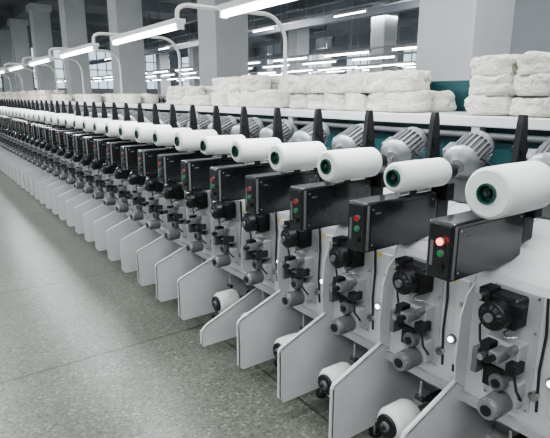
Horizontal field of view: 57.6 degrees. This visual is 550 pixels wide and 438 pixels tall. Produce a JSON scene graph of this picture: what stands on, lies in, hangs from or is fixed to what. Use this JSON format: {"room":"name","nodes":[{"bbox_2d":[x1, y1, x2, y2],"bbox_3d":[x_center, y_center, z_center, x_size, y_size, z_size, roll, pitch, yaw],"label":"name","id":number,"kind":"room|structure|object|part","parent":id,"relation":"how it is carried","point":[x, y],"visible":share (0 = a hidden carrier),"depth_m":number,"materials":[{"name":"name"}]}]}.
{"room":"textile factory","nodes":[
{"label":"textile factory","id":0,"kind":"room"},
{"bbox_2d":[0,0,51,29],"bbox_3d":[-7.627,-9.445,18.928,0.500,0.700,49.500,-10,17,-34],"label":"ceiling beam","id":1,"kind":"structure","parent":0,"point":[18,9],"depth_m":27.51,"materials":[{"name":"grey concrete"}]},
{"bbox_2d":[0,32,254,93],"bbox_3d":[-16.029,-12.433,43.423,34.000,6.600,0.200,-10,17,-34],"label":"wall","id":2,"kind":"structure","parent":0,"point":[56,38],"depth_m":44.43,"materials":[{"name":"paint"}]},
{"bbox_2d":[29,47,65,88],"bbox_3d":[-18.400,-12.478,41.514,3.280,3.280,0.070,-10,17,-34],"label":"window","id":3,"kind":"structure","parent":2,"relation":"in","point":[59,66],"depth_m":41.71,"materials":[{"name":"blue"}]},
{"bbox_2d":[89,51,112,89],"bbox_3d":[-14.809,-13.085,43.982,3.280,3.280,0.070,-10,17,-34],"label":"window","id":4,"kind":"structure","parent":2,"relation":"in","point":[103,69],"depth_m":43.73,"materials":[{"name":"blue"}]},
{"bbox_2d":[145,54,171,89],"bbox_3d":[-11.218,-13.693,46.451,3.280,3.280,0.070,-10,17,-34],"label":"window","id":5,"kind":"structure","parent":2,"relation":"in","point":[150,60],"depth_m":46.30,"materials":[{"name":"blue"}]},
{"bbox_2d":[181,57,188,85],"bbox_3d":[-7.627,-14.300,48.920,3.280,3.280,0.070,-10,17,-34],"label":"window","id":6,"kind":"structure","parent":2,"relation":"in","point":[184,61],"depth_m":48.16,"materials":[{"name":"blue"}]},
{"bbox_2d":[27,21,287,46],"bbox_3d":[-12.505,-14.205,37.860,34.000,0.500,0.400,-10,17,-34],"label":"ceiling beam","id":7,"kind":"structure","parent":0,"point":[56,27],"depth_m":36.87,"materials":[{"name":"grey metal"}]},
{"bbox_2d":[0,5,332,41],"bbox_3d":[-9.037,-13.036,33.105,34.000,0.500,0.400,-10,17,-34],"label":"ceiling beam","id":8,"kind":"structure","parent":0,"point":[4,10],"depth_m":31.38,"materials":[{"name":"grey metal"}]},
{"bbox_2d":[29,0,370,33],"bbox_3d":[-5.570,-11.866,28.350,34.000,0.500,0.400,-10,17,-34],"label":"ceiling beam","id":9,"kind":"structure","parent":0,"point":[147,6],"depth_m":27.53,"materials":[{"name":"grey metal"}]},
{"bbox_2d":[0,0,400,41],"bbox_3d":[-1.670,-10.890,22.917,34.400,0.200,49.900,-10,17,-34],"label":"ceiling","id":10,"kind":"structure","parent":0,"point":[95,10],"depth_m":30.84,"materials":[{"name":"paint"}]},
{"bbox_2d":[90,0,197,46],"bbox_3d":[-5.729,-10.509,25.351,0.300,1.699,40.500,-10,17,-34],"label":"air duct","id":11,"kind":"object","parent":10,"relation":"hanging from","point":[191,18],"visible":0.06,"depth_m":23.44,"materials":[{"name":"metal"}]},
{"bbox_2d":[146,44,172,50],"bbox_3d":[-6.598,-9.868,28.555,0.090,0.414,3.761,-10,17,-34],"label":"lamps","id":12,"kind":"object","parent":10,"relation":"hanging from","point":[166,47],"depth_m":28.27,"materials":[{"name":"white paint"}]},
{"bbox_2d":[145,66,198,73],"bbox_3d":[-4.023,-5.722,19.236,0.087,0.111,4.908,-10,17,-34],"label":"lamps","id":13,"kind":"object","parent":10,"relation":"hanging from","point":[191,67],"depth_m":19.16,"materials":[{"name":"white paint"}]},
{"bbox_2d":[146,76,197,80],"bbox_3d":[-6.652,-8.900,31.723,0.087,0.106,7.803,-10,17,-34],"label":"lamps","id":14,"kind":"object","parent":10,"relation":"hanging from","point":[188,76],"depth_m":31.21,"materials":[{"name":"white paint"}]},
{"bbox_2d":[146,70,198,76],"bbox_3d":[-4.737,-6.584,22.735,0.087,0.109,5.693,-10,17,-34],"label":"lamps","id":15,"kind":"object","parent":10,"relation":"hanging from","point":[187,72],"depth_m":22.68,"materials":[{"name":"white paint"}]},
{"bbox_2d":[89,0,419,64],"bbox_3d":[-4.097,-10.446,26.556,0.300,2.399,40.500,-10,17,-34],"label":"air duct","id":16,"kind":"object","parent":10,"relation":"hanging from","point":[409,5],"visible":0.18,"depth_m":18.74,"materials":[{"name":"metal"}]},
{"bbox_2d":[248,25,277,32],"bbox_3d":[-0.471,-7.652,20.188,0.090,0.111,2.092,-10,17,-34],"label":"lamps","id":17,"kind":"object","parent":10,"relation":"hanging from","point":[271,27],"depth_m":20.13,"materials":[{"name":"white paint"}]},
{"bbox_2d":[249,70,282,73],"bbox_3d":[-0.417,-6.796,23.171,0.087,0.105,2.710,-10,17,-34],"label":"lamps","id":18,"kind":"object","parent":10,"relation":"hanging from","point":[275,71],"depth_m":23.11,"materials":[{"name":"white paint"}]},
{"bbox_2d":[144,0,390,49],"bbox_3d":[-1.975,-11.290,27.896,0.300,1.399,40.500,-10,17,-34],"label":"air duct","id":19,"kind":"object","parent":10,"relation":"hanging from","point":[339,6],"visible":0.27,"depth_m":23.59,"materials":[{"name":"metal"}]},
{"bbox_2d":[261,50,287,75],"bbox_3d":[-0.025,-9.849,31.475,0.087,1.567,2.849,-10,17,-34],"label":"lamps","id":20,"kind":"object","parent":10,"relation":"hanging from","point":[265,50],"depth_m":32.08,"materials":[{"name":"white paint"}]},
{"bbox_2d":[169,5,418,58],"bbox_3d":[1.616,-11.752,30.401,0.300,1.699,40.500,-10,17,-34],"label":"air duct","id":21,"kind":"object","parent":10,"relation":"hanging from","point":[411,21],"visible":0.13,"depth_m":28.08,"materials":[{"name":"metal"}]},
{"bbox_2d":[317,68,335,70],"bbox_3d":[2.302,-6.632,22.109,0.087,0.092,1.209,-10,17,-34],"label":"lamps","id":22,"kind":"object","parent":10,"relation":"hanging from","point":[318,69],"depth_m":22.18,"materials":[{"name":"white paint"}]},
{"bbox_2d":[251,40,407,74],"bbox_3d":[3.153,-10.506,30.254,0.090,3.030,35.606,-10,17,-34],"label":"lamps","id":23,"kind":"object","parent":10,"relation":"hanging from","point":[398,40],"visible":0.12,"depth_m":29.00,"materials":[{"name":"white paint"}]},
{"bbox_2d":[309,69,354,72],"bbox_3d":[3.088,-8.088,27.380,0.087,0.110,3.683,-10,17,-34],"label":"lamps","id":24,"kind":"object","parent":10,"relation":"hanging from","point":[344,70],"depth_m":27.12,"materials":[{"name":"white paint"}]},
{"bbox_2d":[248,12,416,59],"bbox_3d":[3.657,-11.806,31.875,0.300,2.299,40.500,-10,17,-34],"label":"air duct","id":25,"kind":"object","parent":10,"relation":"hanging from","point":[406,41],"visible":0.19,"depth_m":31.61,"materials":[{"name":"metal"}]},
{"bbox_2d":[248,51,416,68],"bbox_3d":[1.220,-4.574,14.565,0.087,0.110,7.299,-10,17,-34],"label":"lamps","id":26,"kind":"object","parent":10,"relation":"hanging from","point":[377,56],"depth_m":13.90,"materials":[{"name":"white paint"}]},
{"bbox_2d":[282,0,412,24],"bbox_3d":[2.123,-7.084,16.555,0.090,0.742,6.231,-10,17,-34],"label":"lamps","id":27,"kind":"object","parent":10,"relation":"hanging from","point":[334,15],"depth_m":16.23,"materials":[{"name":"white paint"}]},
{"bbox_2d":[288,61,415,71],"bbox_3d":[2.613,-5.773,19.016,0.087,0.108,6.893,-10,17,-34],"label":"lamps","id":28,"kind":"object","parent":10,"relation":"hanging from","point":[355,66],"depth_m":18.52,"materials":[{"name":"white paint"}]},
{"bbox_2d":[395,65,415,67],"bbox_3d":[6.090,-7.077,23.262,0.087,0.104,1.189,-10,17,-34],"label":"lamps","id":29,"kind":"object","parent":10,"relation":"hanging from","point":[408,66],"depth_m":23.08,"materials":[{"name":"white paint"}]},
{"bbox_2d":[0,169,421,437],"bbox_3d":[-1.670,-4.287,24.542,34.400,0.200,49.900,-10,17,-34],"label":"floor","id":30,"kind":"structure","parent":0,"point":[87,350],"depth_m":3.10,"materials":[{"name":"stone"}]},
{"bbox_2d":[0,30,16,91],"bbox_3d":[-18.462,-9.896,34.576,1.000,5.900,1.000,-10,17,-34],"label":"concrete column","id":31,"kind":"structure","parent":30,"relation":"on","point":[6,54],"depth_m":34.02,"materials":[{"name":"paint"}]},
{"bbox_2d":[7,18,33,91],"bbox_3d":[-14.995,-8.726,29.821,1.000,5.900,1.000,-10,17,-34],"label":"concrete column","id":32,"kind":"structure","parent":30,"relation":"on","point":[18,31],"depth_m":29.21,"materials":[{"name":"paint"}]},
{"bbox_2d":[25,3,56,90],"bbox_3d":[-11.528,-7.556,25.066,1.000,5.900,1.000,-10,17,-34],"label":"concrete column","id":33,"kind":"structure","parent":30,"relation":"on","point":[39,14],"depth_m":24.45,"materials":[{"name":"paint"}]},
{"bbox_2d":[58,0,91,94],"bbox_3d":[-8.061,-6.387,20.311,1.000,5.900,1.000,-10,17,-34],"label":"concrete column","id":34,"kind":"structure","parent":30,"relation":"on","point":[71,12],"depth_m":19.85,"materials":[{"name":"paint"}]},
{"bbox_2d":[107,0,146,93],"bbox_3d":[-4.594,-5.217,15.556,1.000,5.900,1.000,-10,17,-34],"label":"concrete column","id":35,"kind":"structure","parent":30,"relation":"on","point":[124,16],"depth_m":15.25,"materials":[{"name":"paint"}]},
{"bbox_2d":[154,40,169,94],"bbox_3d":[-9.158,-11.470,40.973,1.000,5.900,1.000,-10,17,-34],"label":"concrete column","id":36,"kind":"structure","parent":30,"relation":"on","point":[162,85],"depth_m":40.53,"materials":[{"name":"paint"}]},
{"bbox_2d":[158,98,165,102],"bbox_3d":[-4.237,-4.268,20.845,2.385,1.530,28.400,-10,17,-34],"label":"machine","id":37,"kind":"object","parent":30,"relation":"on","point":[161,100],"visible":0.02,"depth_m":20.64,"materials":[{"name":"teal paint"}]},
{"bbox_2d":[185,33,199,85],"bbox_3d":[-5.691,-10.300,36.218,1.000,5.900,1.000,-10,17,-34],"label":"concrete column","id":38,"kind":"structure","parent":30,"relation":"on","point":[193,60],"depth_m":35.66,"materials":[{"name":"paint"}]},
{"bbox_2d":[197,0,248,85],"bbox_3d":[-1.127,-4.047,10.801,1.000,5.900,1.000,-10,17,-34],"label":"concrete column","id":39,"kind":"structure","parent":30,"relation":"on","point":[223,43],"depth_m":10.58,"materials":[{"name":"paint"}]},
{"bbox_2d":[266,39,280,76],"bbox_3d":[-0.060,-11.252,40.090,1.000,5.900,1.000,-10,17,-34],"label":"concrete column","id":40,"kind":"structure","parent":30,"relation":"on","point":[277,48],"depth_m":39.42,"materials":[{"name":"paint"}]},
{"bbox_2d":[0,80,549,437],"bbox_3d":[-4.588,-1.933,10.978,2.765,1.710,25.702,-10,17,-34],"label":"machine","id":41,"kind":"object","parent":30,"relation":"on","point":[433,303],"visible":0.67,"depth_m":2.60,"materials":[{"name":"white metal"}]},
{"bbox_2d":[0,92,5,98],"bbox_3d":[-9.024,-4.167,16.855,0.532,0.236,0.662,-10,17,-34],"label":"bundles","id":42,"kind":"object","parent":41,"relation":"on","point":[2,94],"visible":0.35,"depth_m":16.54,"materials":[{"name":"white fabric"}]},
{"bbox_2d":[5,92,12,98],"bbox_3d":[-8.124,-3.863,15.621,0.532,0.236,0.662,-10,17,-34],"label":"bundles","id":43,"kind":"object","parent":41,"relation":"on","point":[8,94],"visible":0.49,"depth_m":15.31,"materials":[{"name":"white fabric"}]},
{"bbox_2d":[5,108,21,115],"bbox_3d":[-5.193,-2.131,9.967,0.314,0.146,0.146,-10,17,-34],"label":"yarn bobbin","id":44,"kind":"object","parent":41,"relation":"on","point":[7,109],"visible":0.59,"depth_m":9.88,"materials":[{"name":"white"}]},
{"bbox_2d":[0,63,28,73],"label":"lamp","id":45,"kind":"object","parent":41,"relation":"on","point":[4,70],"depth_m":10.55,"materials":[{"name":"white paint"}]},
{"bbox_2d":[5,72,23,90],"bbox_3d":[-8.151,-3.939,14.806,1.090,0.776,1.500,-10,17,-34],"label":"lamp","id":46,"kind":"object","parent":41,"relation":"on","point":[5,72],"visible":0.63,"depth_m":14.47,"materials":[{"name":"white metal"}]},
{"bbox_2d":[12,92,20,99],"bbox_3d":[-7.349,-3.595,14.572,0.540,0.217,0.772,-10,17,-34],"label":"bundles","id":47,"kind":"object","parent":41,"relation":"on","point":[16,95],"visible":0.38,"depth_m":14.38,"materials":[{"name":"white fabric"}]},
{"bbox_2d":[0,68,38,90],"bbox_3d":[-6.913,-3.522,13.109,1.090,0.776,1.500,-10,17,-34],"label":"lamp","id":48,"kind":"object","parent":41,"relation":"on","point":[0,68],"visible":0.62,"depth_m":12.71,"materials":[{"name":"white metal"}]},
{"bbox_2d":[12,109,29,116],"bbox_3d":[-4.731,-1.975,9.334,0.314,0.146,0.146,-10,17,-34],"label":"yarn bobbin","id":49,"kind":"object","parent":41,"relation":"on","point":[13,110],"visible":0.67,"depth_m":9.24,"materials":[{"name":"white"}]},
{"bbox_2d":[8,57,40,70],"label":"lamp","id":50,"kind":"object","parent":41,"relation":"on","point":[18,66],"depth_m":8.90,"materials":[{"name":"white paint"}]},
{"bbox_2d":[15,110,33,117],"bbox_3d":[-4.500,-1.897,9.017,0.314,0.134,0.134,-10,17,-34],"label":"yarn bobbin","id":51,"kind":"object","parent":41,"relation":"on","point":[17,112],"visible":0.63,"depth_m":8.92,"materials":[{"name":"white"}]},
{"bbox_2d":[20,91,29,99],"bbox_3d":[-6.543,-3.330,13.453,0.532,0.236,0.662,-10,17,-34],"label":"bundles","id":52,"kind":"object","parent":41,"relation":"on","point":[24,94],"visible":0.45,"depth_m":13.15,"materials":[{"name":"white fabric"}]},
{"bbox_2d":[23,111,29,119],"bbox_3d":[-4.037,-1.741,8.383,0.314,0.146,0.146,-10,17,-34],"label":"yarn bobbin","id":53,"kind":"object","parent":41,"relation":"on","point":[25,114],"visible":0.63,"depth_m":8.27,"materials":[{"name":"white fabric"}]},
{"bbox_2d":[28,111,47,120],"bbox_3d":[-3.806,-1.663,8.066,0.314,0.146,0.146,-10,17,-34],"label":"yarn bobbin","id":54,"kind":"object","parent":41,"relation":"on","point":[30,114],"visible":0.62,"depth_m":7.97,"materials":[{"name":"white fabric"}]},
{"bbox_2d":[28,90,52,99],"bbox_3d":[-5.867,-3.102,12.526,0.532,0.236,0.662,-10,17,-34],"label":"bundles","id":55,"kind":"object","parent":41,"relation":"on","point":[33,95],"visible":0.41,"depth_m":12.22,"materials":[{"name":"white fabric"}]},
{"bbox_2d":[33,112,53,120],"bbox_3d":[-3.575,-1.585,7.748,0.314,0.134,0.134,-10,17,-34],"label":"yarn bobbin","id":56,"kind":"object","parent":41,"relation":"on","point":[35,115],"visible":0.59,"depth_m":7.66,"materials":[{"name":"white fabric"}]},
{"bbox_2d":[38,113,49,121],"bbox_3d":[-3.344,-1.507,7.431,0.314,0.122,0.122,-10,17,-34],"label":"yarn bobbin","id":57,"kind":"object","parent":41,"relation":"on","point":[40,116],"visible":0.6,"depth_m":7.33,"materials":[{"name":"white fabric"}]},
{"bbox_2d":[37,64,58,93],"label":"lamp","id":58,"kind":"object","parent":41,"relation":"on","point":[37,64],"depth_m":11.07,"materials":[{"name":"white metal"}]},
{"bbox_2d":[28,47,70,65],"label":"lamp","id":59,"kind":"object","parent":41,"relation":"on","point":[44,59],"depth_m":7.22,"materials":[{"name":"white paint"}]},
{"bbox_2d":[38,90,64,99],"bbox_3d":[-5.171,-2.867,11.572,0.532,0.236,0.662,-10,17,-34],"label":"bundles","id":60,"kind":"object","parent":41,"relation":"on","point":[43,94],"visible":0.62,"depth_m":11.29,"materials":[{"name":"white fabric"}]},
{"bbox_2d":[44,113,65,123],"bbox_3d":[-3.113,-1.429,7.114,0.314,0.146,0.146,-10,17,-34],"label":"yarn bobbin","id":61,"kind":"object","parent":41,"relation":"on","point":[46,116],"visible":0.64,"depth_m":7.01,"materials":[{"name":"white fabric"}]},
{"bbox_2d":[50,114,74,124],"bbox_3d":[-2.881,-1.351,6.797,0.314,0.146,0.146,-10,17,-34],"label":"yarn bobbin","id":62,"kind":"object","parent":41,"relation":"on","point":[53,118],"visible":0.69,"depth_m":6.70,"materials":[{"name":"white fabric"}]},
{"bbox_2d":[51,94,75,100],"bbox_3d":[-4.303,-2.535,10.413,0.522,0.144,1.137,-10,17,-34],"label":"bundles","id":63,"kind":"object","parent":41,"relation":"on","point":[55,97],"visible":0.8,"depth_m":10.06,"materials":[{"name":"white fabric"}]},
{"bbox_2d":[53,58,84,93],"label":"lamp","id":64,"kind":"object","parent":41,"relation":"on","point":[80,66],"depth_m":9.35,"materials":[{"name":"white metal"}]},
{"bbox_2d":[57,116,81,125],"bbox_3d":[-2.650,-1.273,6.480,0.314,0.122,0.122,-10,17,-34],"label":"yarn bobbin","id":65,"kind":"object","parent":41,"relation":"on","point":[61,119],"visible":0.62,"depth_m":6.38,"materials":[{"name":"white fabric"}]},
{"bbox_2d":[65,117,90,126],"bbox_3d":[-2.419,-1.195,6.163,0.314,0.122,0.122,-10,17,-34],"label":"yarn bobbin","id":66,"kind":"object","parent":41,"relation":"on","point":[68,120],"visible":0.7,"depth_m":6.07,"materials":[{"name":"white fabric"}]},
{"bbox_2d":[73,118,91,128],"bbox_3d":[-2.188,-1.117,5.846,0.314,0.122,0.122,-10,17,-34],"label":"yarn bobbin","id":67,"kind":"object","parent":41,"relation":"on","point":[77,123],"visible":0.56,"depth_m":5.75,"materials":[{"name":"white fabric"}]},
{"bbox_2d":[58,32,121,58],"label":"lamp","id":68,"kind":"object","parent":41,"relation":"on","point":[92,46],"depth_m":5.59,"materials":[{"name":"white paint"}]},
{"bbox_2d":[75,93,106,101],"bbox_3d":[-3.199,-2.162,8.899,0.522,0.144,1.137,-10,17,-34],"label":"bundles","id":69,"kind":"object","parent":41,"relation":"on","point":[79,97],"visible":0.85,"depth_m":8.54,"materials":[{"name":"white fabric"}]},
{"bbox_2d":[83,118,111,131],"bbox_3d":[-1.957,-1.039,5.529,0.314,0.146,0.146,-10,17,-34],"label":"yarn bobbin","id":70,"kind":"object","parent":41,"relation":"on","point":[87,123],"visible":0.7,"depth_m":5.43,"materials":[{"name":"white fabric"}]},
{"bbox_2d":[93,120,122,133],"bbox_3d":[-1.726,-0.961,5.212,0.314,0.134,0.134,-10,17,-34],"label":"yarn bobbin","id":71,"kind":"object","parent":41,"relation":"on","point":[98,126],"visible":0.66,"depth_m":5.12,"materials":[{"name":"white fabric"}]},
{"bbox_2d":[93,49,122,93],"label":"lamp","id":72,"kind":"object","parent":41,"relation":"on","point":[99,50],"depth_m":7.68,"materials":[{"name":"white metal"}]},
{"bbox_2d":[105,121,137,136],"bbox_3d":[-1.495,-0.883,4.895,0.314,0.146,0.146,-10,17,-34],"label":"yarn bobbin","id":73,"kind":"object","parent":41,"relation":"on","point":[111,128],"visible":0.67,"depth_m":4.80,"materials":[{"name":"white fabric"}]},
{"bbox_2d":[105,93,158,102],"bbox_3d":[-2.146,-1.807,7.454,0.522,0.144,1.137,-10,17,-34],"label":"bundles","id":74,"kind":"object","parent":41,"relation":"on","point":[144,97],"visible":0.99,"depth_m":7.11,"materials":[{"name":"white fabric"}]},
{"bbox_2d":[119,123,152,139],"bbox_3d":[-1.264,-0.805,4.578,0.314,0.146,0.146,-10,17,-34],"label":"yarn bobbin","id":75,"kind":"object","parent":41,"relation":"on","point":[126,130],"visible":0.66,"depth_m":4.49,"materials":[{"name":"white fabric"}]},
{"bbox_2d":[134,125,171,142],"bbox_3d":[-1.032,-0.727,4.261,0.314,0.146,0.146,-10,17,-34],"label":"yarn bobbin","id":76,"kind":"object","parent":41,"relation":"on","point":[143,133],"visible":0.69,"depth_m":4.17,"materials":[{"name":"white fabric"}]},
{"bbox_2d":[110,3,217,45],"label":"lamp","id":77,"kind":"object","parent":41,"relation":"on","point":[176,23],"depth_m":3.92,"materials":[{"name":"white paint"}]},
{"bbox_2d":[146,36,181,85],"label":"pipe","id":78,"kind":"object","parent":41,"relation":"on","point":[151,37],"depth_m":5.96,"materials":[{"name":"white metal"}]},
{"bbox_2d":[153,128,191,145],"bbox_3d":[-0.801,-0.649,3.944,0.314,0.134,0.134,-10,17,-34],"label":"yarn bobbin","id":79,"kind":"object","parent":41,"relation":"on","point":[161,137],"visible":0.67,"depth_m":3.86,"materials":[{"name":"white fabric"}]},
{"bbox_2d":[166,85,213,105],"bbox_3d":[-0.855,-1.400,5.651,0.516,0.216,0.941,-11,17,-37],"label":"bundles","id":80,"kind":"object","parent":41,"relation":"on","point":[176,95],"visible":0.8,"depth_m":5.44,"materials":[{"name":"white fabric"}]},
{"bbox_2d":[174,130,217,150],"bbox_3d":[-0.570,-0.571,3.627,0.314,0.146,0.146,-10,17,-34],"label":"yarn bobbin","id":81,"kind":"object","parent":41,"relation":"on","point":[189,140],"visible":0.76,"depth_m":3.55,"materials":[{"name":"white fabric"}]},
{"bbox_2d":[200,134,245,154],"bbox_3d":[-0.339,-0.493,3.310,0.314,0.122,0.122,-10,17,-34],"label":"yarn bobbin","id":82,"kind":"object","parent":41,"relation":"on","point":[220,144],"visible":0.7,"depth_m":3.24,"materials":[{"name":"white fabric"}]},
{"bbox_2d":[212,289,240,312],"bbox_3d":[-0.347,0.578,3.513,0.202,0.148,0.148,-10,17,-34],"label":"spool","id":83,"kind":"object","parent":41,"relation":"on","point":[222,300],"visible":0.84,"depth_m":3.46,"materials":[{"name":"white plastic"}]},
{"bbox_2d":[211,74,295,107],"bbox_3d":[-0.137,-1.198,4.687,0.584,0.284,1.089,-10,17,-34],"label":"bundles","id":84,"kind":"object","parent":41,"relation":"on","point":[259,91],"visible":0.9,"depth_m":4.40,"materials":[{"name":"white fabric"}]},
{"bbox_2d":[217,0,294,18],"bbox_3d":[0.605,-0.985,2.799,1.090,0.776,1.815,-10,17,-34],"label":"lamp","id":85,"kind":"object","parent":41,"relation":"on","point":[235,7],"visible":1,"depth_m":2.95,"materials":[{"name":"white paint"}]},
{"bbox_2d":[231,137,281,161],"bbox_3d":[-0.108,-0.415,2.993,0.314,0.134,0.134,-10,17,-34],"label":"yarn bobbin","id":86,"kind":"object","parent":41,"relation":"on","point":[256,149],"visible":0.77,"depth_m":2.92,"materials":[{"name":"white fabric"}]},
{"bbox_2d":[242,10,286,75],"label":"pipe","id":87,"kind":"object","parent":41,"relation":"on","point":[260,13],"depth_m":4.26,"materials":[{"name":"white metal"}]},
{"bbox_3d":[-4.487,-1.829,10.887,0.780,1.450,25.340,-10,17,-34],"label":"frame and shelf","id":88,"kind":"part","parent":41,"relation":"part of","materials":[{"name":"white metal"}]},
{"bbox_2d":[273,333,296,358],"bbox_3d":[0.083,0.739,2.857,0.202,0.148,0.148,-10,17,-34],"label":"spool","id":89,"kind":"object","parent":41,"relation":"on","point":[280,341],"visible":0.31,"depth_m":2.82,"materials":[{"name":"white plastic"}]},
{"bbox_2d":[269,141,326,171],"bbox_3d":[0.123,-0.337,2.676,0.314,0.146,0.146,-10,17,-34],"label":"yarn bobbin","id":90,"kind":"object","parent":41,"relation":"on","point":[296,155],"visible":0.88,"depth_m":2.61,"materials":[{"name":"white fabric"}]},
{"bbox_2d":[318,362,351,396],"bbox_3d":[0.312,0.817,2.539,0.202,0.148,0.148,-10,17,-34],"label":"spool","id":91,"kind":"object","parent":41,"relation":"on","point":[327,376],"visible":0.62,"depth_m":2.49,"materials":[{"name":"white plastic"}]},
{"bbox_2d":[317,147,381,181],"bbox_3d":[0.354,-0.259,2.359,0.314,0.146,0.146,-10,17,-34],"label":"yarn bobbin","id":92,"kind":"object","parent":41,"relation":"on","point":[352,163],"visible":1,"depth_m":2.29,"materials":[{"name":"white fabric"}]},
{"bbox_2d":[286,70,456,112],"bbox_3d":[0.644,-0.920,3.606,0.568,0.260,1.340,-10,17,-34],"label":"yarn skeins","id":93,"kind":"object","parent":41,"relation":"on","point":[409,91],"visible":1,"depth_m":3.24,"materials":[{"name":"white fabric"}]},
{"bbox_2d":[377,398,420,437],"bbox_3d":[0.548,0.894,2.225,0.202,0.148,0.148,-10,17,-34],"label":"spool","id":94,"kind":"object","parent":41,"relation":"on","point":[392,419],"visible":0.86,"depth_m":2.17,"materials":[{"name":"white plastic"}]},
{"bbox_2d":[384,158,451,192],"bbox_3d":[0.586,-0.181,2.042,0.314,0.122,0.122,-10,17,-34],"label":"yarn bobbin","id":95,"kind":"object","parent":41,"relation":"on","point":[403,176],"visible":1,"depth_m":1.98,"materials":[{"name":"white fabric"}]},
{"bbox_2d":[436,238,442,245],"bbox_3d":[0.552,0.076,1.678,0.005,0.025,0.025,-10,17,-34],"label":"lamp","id":96,"kind":"object","parent":41,"relation":"attached to","point":[439,241],"depth_m":1.68,"materials":[{"name":"red plastic"}]},
{"bbox_2d":[464,51,549,116],"bbox_3d":[1.640,-0.609,2.227,0.603,0.315,1.538,-10,17,-34],"label":"yarn skeins","id":97,"kind":"object","parent":41,"relation":"on","point":[503,84],"visible":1,"depth_m":2.50,"materials":[{"name":"white fabric"}]},
{"bbox_2d":[465,161,549,219],"bbox_3d":[0.817,-0.103,1.725,0.314,0.178,0.178,-10,17,-34],"label":"yarn bobbin","id":98,"kind":"object","parent":41,"relation":"on","point":[510,189],"visible":1,"depth_m":1.64,"materials":[{"name":"white fabric"}]},
{"bbox_2d":[286,9,311,75],"bbox_3d":[1.243,-7.960,26.708,1.000,5.900,1.000,-10,17,-34],"label":"concrete column","id":99,"kind":"structure","parent":30,"relation":"on","point":[298,40],"depth_m":26.14,"materials":[{"name":"paint"}]},
{"bbox_2d":[314,31,333,75],"bbox_3d":[3.407,-10.083,35.335,1.000,5.900,1.000,-10,17,-34],"label":"concrete column","id":100,"kind":"structure","parent":30,"relation":"on","point":[320,42],"depth_m":34.69,"materials":[{"name":"paint"}]},
{"bbox_2d":[369,0,398,72],"bbox_3d":[4.710,-6.791,21.953,1.000,5.900,1.000,-10,17,-34],"label":"concrete column","id":101,"kind":"structure","parent":30,"relation":"on","point":[384,27],"depth_m":21.41,"materials":[{"name":"paint"}]},
{"bbox_2d":[359,59,382,67],"bbox_3d":[3.856,-6.203,19.954,0.087,0.292,1.261,-10,17,-34],"label":"lamps","id":102,"kind":"object","parent":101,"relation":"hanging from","point":[361,66],"depth_m":19.98,"materials":[{"name":"white paint"}]},
{"bbox_2d":[395,27,398,70],"bbox_3d":[6.874,-8.913,30.580,1.000,5.900,1.000,-10,17,-34],"label":"concrete column","id":103,"kind":"structure","parent":30,"relation":"on","point":[397,27],"depth_m":30.17,"materials":[{"name":"paint"}]},
{"bbox_2d":[415,0,514,80],"bbox_3d":[2.341,-2.878,6.046,1.000,5.900,1.000,-10,17,-34],"label":"concrete column","id":104,"kind":"structure","parent":30,"relation":"on","point":[451,33],"depth_m":5.91,"materials":[{"name":"paint"}]},
{"bbox_2d":[144,0,345,44],"bbox_3d":[-0.779,-11.847,28.694,0.500,0.700,41.000,-10,17,-34],"label":"ceiling beam","id":105,"kind":"structure","parent":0,"point":[276,10],"depth_m":27.48,"materials":[{"name":"grey metal"}]},
{"bbox_2d":[278,0,369,12],"bbox_3d":[-2.103,-10.696,23.595,34.000,0.500,0.400,-10,17,-34],"label":"ceiling beam","id":106,"kind":"structure","parent":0,"point":[292,3],"depth_m":25.60,"materials":[{"name":"grey metal"}]},
{"bbox_2d":[248,9,418,42],"bbox_3d":[4.852,-12.800,32.565,0.500,0.700,41.000,-10,17,-34],"label":"ceiling beam","id":107,"kind":"structure","parent":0,"point":[412,13],"depth_m":32.73,"materials":[{"name":"grey metal"}]},
{"bbox_2d":[255,25,417,74],"bbox_3d":[12.286,-9.949,33.325,0.200,6.600,49.900,-10,17,-34],"label":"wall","id":108,"kind":"structure","parent":0,"point":[406,32],"depth_m":41.38,"materials":[{"name":"paint"}]},
{"bbox_2d":[309,55,315,75],"bbox_3d":[3.421,-13.369,45.136,0.070,3.280,3.280,-10,17,-34],"label":"window","id":109,"kind":"structure","parent":108,"relation":"in","point":[312,57],"depth_m":45.06,"materials":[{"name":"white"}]},
{"bbox_2d":[248,43,416,63],"bbox_3d":[1.037,-4.016,12.295,0.087,0.108,6.167,-10,17,-34],"label":"lamps","id":110,"kind":"object","parent":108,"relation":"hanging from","point":[365,50],"depth_m":11.52,"materials":[{"name":"white paint"}]},
{"bbox_2d":[346,53,369,72],"bbox_3d":[6.889,-12.199,40.381,0.070,3.280,3.280,-10,17,-34],"label":"window","id":111,"kind":"structure","parent":108,"relation":"in","point":[349,61],"depth_m":40.68,"materials":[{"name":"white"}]},
{"bbox_2d":[402,48,416,69],"bbox_3d":[10.356,-11.030,35.626,0.070,3.280,3.280,-10,17,-34],"label":"window","id":112,"kind":"structure","parent":108,"relation":"in","point":[409,56],"depth_m":36.32,"materials":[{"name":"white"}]},
{"bbox_2d":[510,0,549,53],"bbox_3d":[5.880,-2.850,4.469,0.200,6.600,8.400,-10,17,-34],"label":"wall partition","id":113,"kind":"structure","parent":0,"point":[531,20],"depth_m":7.36,"materials":[{"name":"paint"}]}
]}

